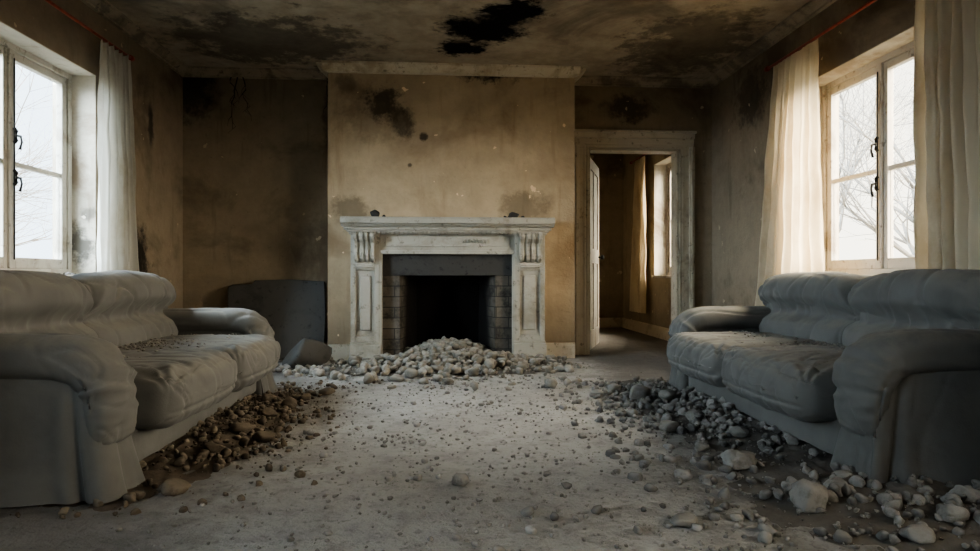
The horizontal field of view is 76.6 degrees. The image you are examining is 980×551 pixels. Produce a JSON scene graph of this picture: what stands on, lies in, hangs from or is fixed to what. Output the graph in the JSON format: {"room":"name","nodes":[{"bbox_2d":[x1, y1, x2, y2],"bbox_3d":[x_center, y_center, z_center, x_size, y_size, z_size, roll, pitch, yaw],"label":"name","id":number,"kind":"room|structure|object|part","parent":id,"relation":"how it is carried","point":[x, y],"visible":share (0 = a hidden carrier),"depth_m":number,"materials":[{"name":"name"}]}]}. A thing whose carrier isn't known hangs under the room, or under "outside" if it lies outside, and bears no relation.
{"room":"abandoned living room","nodes":[
{"label":"abandoned living room","id":0,"kind":"room"},
{"bbox_2d":[54,272,75,274],"bbox_3d":[-2.918,-0.007,4.021,0.144,0.032,0.942,0,0,-4],"label":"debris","id":1,"kind":"object","parent":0,"point":[68,273],"depth_m":4.32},
{"bbox_2d":[0,0,182,307],"bbox_3d":[-2.854,-0.600,2.106,0.300,2.800,7.800,0,0,-4],"label":"wall","id":2,"kind":"structure","parent":0,"point":[157,89],"depth_m":5.25,"materials":[{"name":"paint"}]},
{"bbox_2d":[0,45,66,268],"bbox_3d":[-3.028,-0.730,3.878,0.044,1.370,1.170,0,0,-4],"label":"casement","id":3,"kind":"object","parent":2,"relation":"attached to","point":[60,262],"visible":0.73,"depth_m":4.22,"materials":[{"name":"paint"}]},
{"bbox_2d":[7,48,14,267],"bbox_3d":[-2.997,-0.730,3.880,0.018,1.370,0.044,0,0,-4],"label":"astragal","id":4,"kind":"object","parent":3,"relation":"attached to","point":[10,53],"visible":1,"depth_m":3.86,"materials":[{"name":"paint"}]},
{"bbox_2d":[13,58,22,259],"bbox_3d":[-2.954,-0.730,3.880,0.066,1.260,0.024,0,0,7],"label":"latch","id":5,"kind":"object","parent":4,"relation":"attached to","point":[15,141],"visible":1,"depth_m":3.88,"materials":[{"name":"black metal"}]},
{"bbox_2d":[0,21,95,273],"bbox_3d":[-2.978,-0.730,3.882,0.299,1.460,1.260,0,0,-4],"label":"window frame","id":6,"kind":"structure","parent":2,"relation":"attached to","point":[83,81],"depth_m":4.51,"materials":[{"name":"paint"}]},
{"bbox_2d":[45,0,134,61],"bbox_3d":[-2.732,-1.672,3.593,0.150,0.038,2.390,0,0,-4],"label":"curtain rod","id":7,"kind":"object","parent":2,"relation":"attached to","point":[50,2],"visible":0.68,"depth_m":4.17,"materials":[{"name":"black metal"}]},
{"bbox_2d":[97,40,138,271],"bbox_3d":[-2.753,-0.560,4.624,0.098,2.220,0.672,0,0,-4],"label":"curtain","id":8,"kind":"object","parent":7,"relation":"hanging from","point":[117,243],"visible":0.7,"depth_m":4.51,"materials":[{"name":"fabric"}]},
{"bbox_2d":[81,0,187,76],"bbox_3d":[-2.662,-1.960,2.119,0.085,0.080,7.800,0,0,-4],"label":"trim","id":9,"kind":"structure","parent":2,"relation":"attached to","point":[105,9],"depth_m":5.01,"materials":[{"name":"paint"}]},
{"bbox_2d":[0,327,886,550],"bbox_3d":[-0.187,0.900,3.896,6.070,0.200,11.600,0,0,-4],"label":"floor","id":10,"kind":"structure","parent":0,"point":[40,528],"depth_m":2.34,"materials":[{"name":"grey concrete"}]},
{"bbox_2d":[0,270,280,507],"bbox_3d":[-1.852,0.378,3.183,1.190,0.819,2.180,0,0,-4],"label":"sofa","id":11,"kind":"object","parent":10,"relation":"on","point":[98,374],"visible":1,"depth_m":2.44,"materials":[{"name":"fabric"}]},
{"bbox_2d":[0,270,97,337],"bbox_3d":[-2.130,0.225,2.676,0.436,0.500,0.970,0,0,-4],"label":"cushion","id":12,"kind":"object","parent":11,"relation":"on","point":[30,301],"depth_m":2.76,"materials":[{"name":"fabric"}]},
{"bbox_2d":[0,333,138,444],"bbox_3d":[-1.810,0.415,2.245,0.985,0.410,0.273,0,0,-4],"label":"armrest","id":13,"kind":"object","parent":11,"relation":"attached to","point":[56,388],"depth_m":2.16,"materials":[{"name":"fabric"}]},
{"bbox_2d":[70,270,177,345],"bbox_3d":[-2.195,0.224,3.638,0.441,0.510,0.970,0,0,-4],"label":"cushion","id":14,"kind":"object","parent":11,"relation":"on","point":[129,307],"depth_m":3.48,"materials":[{"name":"fabric"}]},
{"bbox_2d":[120,349,236,428],"bbox_3d":[-1.650,0.490,2.787,0.836,0.263,0.804,0,0,-4],"label":"seat cushion","id":15,"kind":"object","parent":11,"relation":"on","point":[173,386],"depth_m":2.59,"materials":[{"name":"fabric"}]},
{"bbox_2d":[121,334,280,391],"bbox_3d":[-1.705,0.493,3.595,0.839,0.265,0.804,0,0,-4],"label":"seat cushion","id":16,"kind":"object","parent":11,"relation":"on","point":[256,356],"depth_m":3.46,"materials":[{"name":"fabric"}]},
{"bbox_2d":[163,308,274,337],"bbox_3d":[-1.938,0.418,4.110,0.988,0.407,0.275,0,0,-4],"label":"armrest","id":17,"kind":"object","parent":11,"relation":"attached to","point":[186,321],"depth_m":4.01,"materials":[{"name":"fabric"}]},
{"bbox_2d":[10,380,374,518],"bbox_3d":[-1.284,0.765,3.324,1.113,0.102,2.615,0,0,-4],"label":"rubble heap","id":18,"kind":"object","parent":10,"relation":"on","point":[210,446],"visible":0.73,"depth_m":2.84,"materials":[{"name":"brown stone"}]},
{"bbox_2d":[227,279,325,359],"bbox_3d":[-2.049,0.420,5.932,0.940,0.765,0.158,0,0,-4],"label":"slate board","id":19,"kind":"object","parent":10,"relation":"on","point":[295,310],"visible":0.69,"depth_m":5.93,"materials":[{"name":"grey stone"}]},
{"bbox_2d":[272,338,335,374],"bbox_3d":[-1.707,0.701,5.258,0.780,0.340,0.619,0,0,-4],"label":"rock","id":20,"kind":"object","parent":10,"relation":"on","point":[311,352],"visible":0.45,"depth_m":5.25,"materials":[{"name":"stone"}]},
{"bbox_2d":[278,336,581,391],"bbox_3d":[-0.527,0.703,5.286,2.635,0.245,2.030,0,0,-1],"label":"rubble pile","id":21,"kind":"object","parent":10,"relation":"on","point":[444,358],"visible":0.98,"depth_m":5.18,"materials":[{"name":"stone"}]},
{"bbox_2d":[340,216,554,362],"bbox_3d":[-0.400,0.133,6.012,1.960,1.335,1.150,0,0,-4],"label":"fireplace","id":22,"kind":"object","parent":10,"relation":"on","point":[415,280],"visible":0.96,"depth_m":5.84,"materials":[{"name":"paint"}]},
{"bbox_2d":[370,210,385,216],"bbox_3d":[-1.041,-0.568,5.730,0.142,0.076,0.085,0,0,-45],"label":"debris","id":23,"kind":"object","parent":22,"relation":"on","point":[374,212],"visible":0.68,"depth_m":5.68,"materials":[{"name":"grey stone"}]},
{"bbox_2d":[340,216,554,234],"bbox_3d":[-0.385,-0.458,5.795,1.960,0.155,0.285,0,0,-4],"label":"mantel shelf","id":24,"kind":"object","parent":22,"relation":"attached to","point":[355,225],"depth_m":5.70,"materials":[{"name":"paint"}]},
{"bbox_2d":[504,212,523,216],"bbox_3d":[0.227,-0.557,5.810,0.197,0.075,0.094,0,0,-4],"label":"debris","id":25,"kind":"object","parent":22,"relation":"on","point":[512,214],"visible":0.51,"depth_m":5.77,"materials":[{"name":"grey stone"}]},
{"bbox_2d":[73,362,899,550],"bbox_3d":[0.015,0.774,3.412,2.710,0.067,4.405,0,0,-4],"label":"debris","id":26,"kind":"object","parent":10,"relation":"on","point":[459,479],"visible":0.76,"depth_m":2.42,"materials":[{"name":"grey stone"}]},
{"bbox_2d":[544,376,979,550],"bbox_3d":[1.260,0.756,3.140,1.671,0.130,3.121,0,0,-4],"label":"rubble heap","id":27,"kind":"object","parent":10,"relation":"on","point":[805,489],"visible":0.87,"depth_m":2.25,"materials":[{"name":"stone"}]},
{"bbox_2d":[667,269,979,487],"bbox_3d":[1.776,0.378,3.366,1.198,0.820,2.187,0,0,-4],"label":"sofa","id":28,"kind":"object","parent":10,"relation":"on","point":[879,373],"visible":0.99,"depth_m":2.63,"materials":[{"name":"fabric"}]},
{"bbox_2d":[668,306,770,339],"bbox_3d":[1.734,0.416,4.306,0.984,0.410,0.276,0,0,-4],"label":"armrest","id":29,"kind":"object","parent":28,"relation":"on","point":[706,318],"depth_m":4.18,"materials":[{"name":"fabric"}]},
{"bbox_2d":[667,332,828,386],"bbox_3d":[1.573,0.493,3.764,0.836,0.264,0.804,0,0,-4],"label":"seat cushion","id":30,"kind":"object","parent":28,"relation":"on","point":[698,355],"depth_m":3.58,"materials":[{"name":"fabric"}]},
{"bbox_2d":[721,345,844,421],"bbox_3d":[1.628,0.494,2.956,0.839,0.270,0.804,0,0,-4],"label":"seat cushion","id":31,"kind":"object","parent":28,"relation":"on","point":[795,381],"depth_m":2.75,"materials":[{"name":"fabric"}]},
{"bbox_2d":[758,272,868,346],"bbox_3d":[2.052,0.230,3.875,0.445,0.510,0.970,0,0,-4],"label":"cushion","id":32,"kind":"object","parent":28,"relation":"on","point":[815,306],"depth_m":3.69,"materials":[{"name":"fabric"}]},
{"bbox_2d":[832,328,979,435],"bbox_3d":[1.863,0.414,2.442,0.985,0.413,0.277,0,0,-4],"label":"armrest","id":33,"kind":"object","parent":28,"relation":"on","point":[892,382],"depth_m":2.32,"materials":[{"name":"fabric"}]},
{"bbox_2d":[842,269,979,345],"bbox_3d":[2.116,0.227,2.913,0.447,0.517,0.970,0,0,-4],"label":"cushion","id":34,"kind":"object","parent":28,"relation":"on","point":[908,298],"depth_m":2.88,"materials":[{"name":"fabric"}]},
{"bbox_2d":[183,77,711,341],"bbox_3d":[-0.503,-0.600,6.255,5.570,2.800,0.150,0,0,-4],"label":"wall","id":35,"kind":"structure","parent":0,"point":[255,194],"depth_m":6.07,"materials":[{"name":"paint"}]},
{"bbox_2d":[227,77,327,132],"bbox_3d":[-2.045,-1.652,6.023,0.992,0.540,0.014,0,0,-3],"label":"hanging roots","id":36,"kind":"object","parent":35,"relation":"hanging from","point":[230,77],"visible":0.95,"depth_m":6.00},
{"bbox_2d":[184,66,711,88],"bbox_3d":[-0.345,-1.960,6.148,5.270,0.080,0.085,0,0,-4],"label":"trim","id":37,"kind":"structure","parent":35,"relation":"attached to","point":[192,71],"depth_m":6.07,"materials":[{"name":"paint"}]},
{"bbox_2d":[325,342,574,359],"bbox_3d":[-0.338,0.725,6.055,5.270,0.150,0.272,0,0,-4],"label":"baseboard","id":38,"kind":"structure","parent":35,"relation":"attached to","point":[339,351],"depth_m":5.99,"materials":[{"name":"paint"}]},
{"bbox_2d":[316,60,585,81],"bbox_3d":[-0.360,-1.958,6.014,2.560,0.085,0.350,0,0,-4],"label":"trim","id":39,"kind":"structure","parent":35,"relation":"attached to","point":[325,66],"depth_m":5.88,"materials":[{"name":"paint"}]},
{"bbox_2d":[328,73,574,343],"bbox_3d":[-0.364,-0.600,6.064,2.360,2.800,0.250,0,0,-4],"label":"chimney breast","id":40,"kind":"object","parent":35,"relation":"attached to","point":[400,145],"visible":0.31,"depth_m":5.94,"materials":[{"name":"paint"}]},
{"bbox_2d":[590,157,598,349],"bbox_3d":[1.135,-0.232,6.858,0.040,2.040,0.840,0,0,17],"label":"door","id":41,"kind":"structure","parent":35,"relation":"in","point":[594,333],"depth_m":6.86,"materials":[{"name":"paint"}]},
{"bbox_3d":[1.135,-0.272,6.858,0.028,1.720,0.620,0,0,17],"label":"panels","id":42,"kind":"part","parent":41,"relation":"part of","materials":[{"name":"white wood"}]},
{"bbox_2d":[575,145,694,354],"bbox_3d":[1.459,-0.255,6.370,1.250,2.110,0.215,0,0,-4],"label":"door frame","id":43,"kind":"structure","parent":35,"relation":"attached to","point":[686,156],"depth_m":6.31,"materials":[{"name":"paint"}]},
{"bbox_2d":[575,129,696,148],"bbox_3d":[1.465,-1.380,6.287,1.280,0.180,0.060,0,0,-4],"label":"trim","id":44,"kind":"structure","parent":35,"relation":"attached to","point":[593,138],"depth_m":6.28,"materials":[{"name":"paint"}]},
{"bbox_2d":[107,0,809,77],"bbox_3d":[-0.187,-2.100,3.896,6.070,0.200,11.600,0,0,-4],"label":"ceiling","id":45,"kind":"structure","parent":0,"point":[636,38],"depth_m":5.10,"materials":[{"name":"beige paint"}]},
{"bbox_2d":[590,153,622,317],"bbox_3d":[1.218,-0.600,9.608,2.270,2.800,0.200,0,0,-4],"label":"wall","id":46,"kind":"structure","parent":0,"point":[610,166],"depth_m":9.55,"materials":[{"name":"paint"}]},
{"bbox_2d":[623,0,914,327],"bbox_3d":[2.591,-0.600,4.091,0.300,2.800,11.000,0,0,-4],"label":"wall","id":47,"kind":"structure","parent":0,"point":[740,102],"depth_m":5.71,"materials":[{"name":"paint"}]},
{"bbox_2d":[599,318,669,340],"bbox_3d":[1.281,0.725,7.984,1.770,0.150,3.050,0,0,-4],"label":"baseboard","id":48,"kind":"structure","parent":47,"relation":"attached to","point":[660,332],"depth_m":8.83,"materials":[{"name":"paint"}]},
{"bbox_2d":[629,154,645,163],"bbox_3d":[2.113,-1.592,7.766,0.140,0.038,2.040,0,0,-4],"label":"curtain rod","id":49,"kind":"object","parent":47,"relation":"attached to","point":[631,162],"depth_m":8.48,"materials":[{"name":"black metal"}]},
{"bbox_2d":[629,156,645,312],"bbox_3d":[2.013,-0.545,8.476,0.084,2.090,0.639,0,0,-4],"label":"curtain","id":50,"kind":"object","parent":49,"relation":"hanging from","point":[638,255],"visible":1,"depth_m":8.34,"materials":[{"name":"fabric"}]},
{"bbox_2d":[652,275,670,277],"bbox_3d":[2.261,0.013,7.591,0.200,0.034,1.126,0,0,-4],"label":"sill","id":51,"kind":"structure","parent":47,"relation":"attached to","point":[653,276],"depth_m":7.77,"materials":[{"name":"paint"}]},
{"bbox_2d":[654,156,670,274],"bbox_3d":[2.346,-0.730,7.597,0.299,1.460,1.130,0,0,-4],"label":"window","id":52,"kind":"structure","parent":47,"relation":"attached to","point":[660,167],"depth_m":8.15,"materials":[{"name":"paint"}]},
{"bbox_2d":[666,163,670,274],"bbox_3d":[2.396,-0.730,7.601,0.070,1.460,1.130,0,0,-4],"label":"frame","id":53,"kind":"object","parent":47,"relation":"attached to","point":[669,164],"visible":0.18,"depth_m":8.12,"materials":[{"name":"paint"}]},
{"bbox_2d":[669,167,670,271],"bbox_3d":[2.396,-0.730,7.601,0.044,1.370,1.040,0,0,-4],"label":"casement","id":54,"kind":"object","parent":47,"relation":"attached to","point":[669,167],"visible":0.09,"depth_m":8.07,"materials":[{"name":"paint"}]},
{"bbox_2d":[707,0,836,87],"bbox_3d":[2.510,-1.960,2.481,0.085,0.080,7.800,0,0,-4],"label":"trim","id":55,"kind":"structure","parent":47,"relation":"attached to","point":[811,8],"depth_m":5.11,"materials":[{"name":"paint"}]},
{"bbox_2d":[764,0,876,71],"bbox_3d":[2.382,-1.672,3.851,0.150,0.038,2.390,0,0,-4],"label":"curtain rod","id":56,"kind":"object","parent":47,"relation":"attached to","point":[766,69],"visible":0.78,"depth_m":4.27,"materials":[{"name":"black metal"}]},
{"bbox_2d":[755,38,824,305],"bbox_3d":[2.268,-0.560,4.759,0.105,2.220,0.989,0,0,-6],"label":"curtain","id":57,"kind":"object","parent":56,"relation":"hanging from","point":[791,238],"visible":0.73,"depth_m":4.60,"materials":[{"name":"fabric"}]},
{"bbox_2d":[913,0,979,269],"bbox_3d":[2.382,-0.560,3.104,0.119,2.220,0.644,0,0,-4],"label":"curtain","id":58,"kind":"object","parent":56,"relation":"hanging from","point":[946,90],"visible":0.74,"depth_m":3.19,"materials":[{"name":"fabric"}]},
{"bbox_2d":[818,26,914,274],"bbox_3d":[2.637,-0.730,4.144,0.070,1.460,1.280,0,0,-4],"label":"frame","id":59,"kind":"object","parent":47,"relation":"attached to","point":[909,46],"visible":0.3,"depth_m":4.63,"materials":[{"name":"paint"}]},
{"bbox_2d":[827,48,914,269],"bbox_3d":[2.637,-0.730,4.144,0.044,1.370,1.190,0,0,-4],"label":"casement","id":60,"kind":"object","parent":47,"relation":"attached to","point":[889,262],"visible":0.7,"depth_m":4.22,"materials":[{"name":"paint"}]},
{"bbox_2d":[877,63,882,268],"bbox_3d":[2.606,-0.730,4.142,0.018,1.370,0.044,0,0,-4],"label":"astragal","id":61,"kind":"object","parent":60,"relation":"attached to","point":[879,66],"visible":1,"depth_m":4.13,"materials":[{"name":"paint"}]},
{"bbox_2d":[870,72,878,260],"bbox_3d":[2.563,-0.730,4.136,0.066,1.260,0.024,0,0,-15],"label":"latch","id":62,"kind":"object","parent":61,"relation":"attached to","point":[875,144],"visible":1,"depth_m":4.14,"materials":[{"name":"black metal"}]},
{"label":"outside","id":63,"kind":"structure","parent":0,"visible":0},
{"bbox_3d":[-1.046,1.200,14.963,120.000,0.200,90.000,0,0,-4],"label":"ground","id":64,"kind":"structure","parent":63,"visible":0},
{"bbox_2d":[16,101,51,245],"bbox_3d":[-7.368,-2.206,7.856,4.464,6.846,5.047,0,0,27],"label":"bare tree","id":65,"kind":"object","parent":64,"relation":"on","point":[22,171],"visible":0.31,"depth_m":8.65,"materials":[{"name":"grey plant"}]},
{"bbox_2d":[16,64,51,178],"bbox_3d":[-9.767,-3.349,10.436,5.927,9.148,6.184,0,0,43],"label":"bare tree","id":66,"kind":"object","parent":64,"relation":"on","point":[16,64],"visible":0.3,"depth_m":11.21,"materials":[{"name":"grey plant"}]},
{"bbox_2d":[16,109,51,229],"bbox_3d":[-9.570,-2.250,9.129,7.341,6.922,5.083,0,0,-22],"label":"bare tree","id":67,"kind":"object","parent":64,"relation":"on","point":[38,109],"visible":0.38,"depth_m":9.93,"materials":[{"name":"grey plant"}]},
{"bbox_2d":[16,81,51,221],"bbox_3d":[-14.314,-3.326,13.149,12.548,9.109,8.228,0,0,-27],"label":"bare tree","id":68,"kind":"object","parent":64,"relation":"on","point":[17,81],"visible":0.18,"depth_m":14.51,"materials":[{"name":"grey plant"}]},
{"bbox_2d":[839,64,913,232],"bbox_3d":[7.728,-2.615,13.773,6.572,7.672,6.187,0,0,-42],"label":"bare tree","id":69,"kind":"object","parent":64,"relation":"on","point":[862,88],"visible":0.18,"depth_m":13.57,"materials":[{"name":"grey plant"}]},
{"bbox_2d":[839,79,914,256],"bbox_3d":[7.788,-2.091,10.805,5.882,6.619,5.726,0,0,42],"label":"bare tree","id":70,"kind":"object","parent":64,"relation":"on","point":[897,246],"visible":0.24,"depth_m":10.94,"materials":[{"name":"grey plant"}]},
{"bbox_2d":[839,79,914,247],"bbox_3d":[9.914,-3.926,12.769,8.162,10.292,5.324,0,0,-18],"label":"bare tree","id":71,"kind":"object","parent":64,"relation":"on","point":[894,144],"visible":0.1,"depth_m":12.84,"materials":[{"name":"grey plant"}]},
{"bbox_2d":[839,95,914,204],"bbox_3d":[6.313,-2.290,6.632,4.151,7.007,6.668,0,0,6],"label":"bare tree","id":72,"kind":"object","parent":64,"relation":"on","point":[900,180],"visible":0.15,"depth_m":8.15,"materials":[{"name":"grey plant"}]},
{"bbox_2d":[854,61,913,159],"bbox_3d":[11.124,-3.704,14.100,5.985,9.838,7.418,0,0,-41],"label":"bare tree","id":73,"kind":"object","parent":64,"relation":"on","point":[912,61],"visible":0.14,"depth_m":16.24,"materials":[{"name":"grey plant"}]}
]}

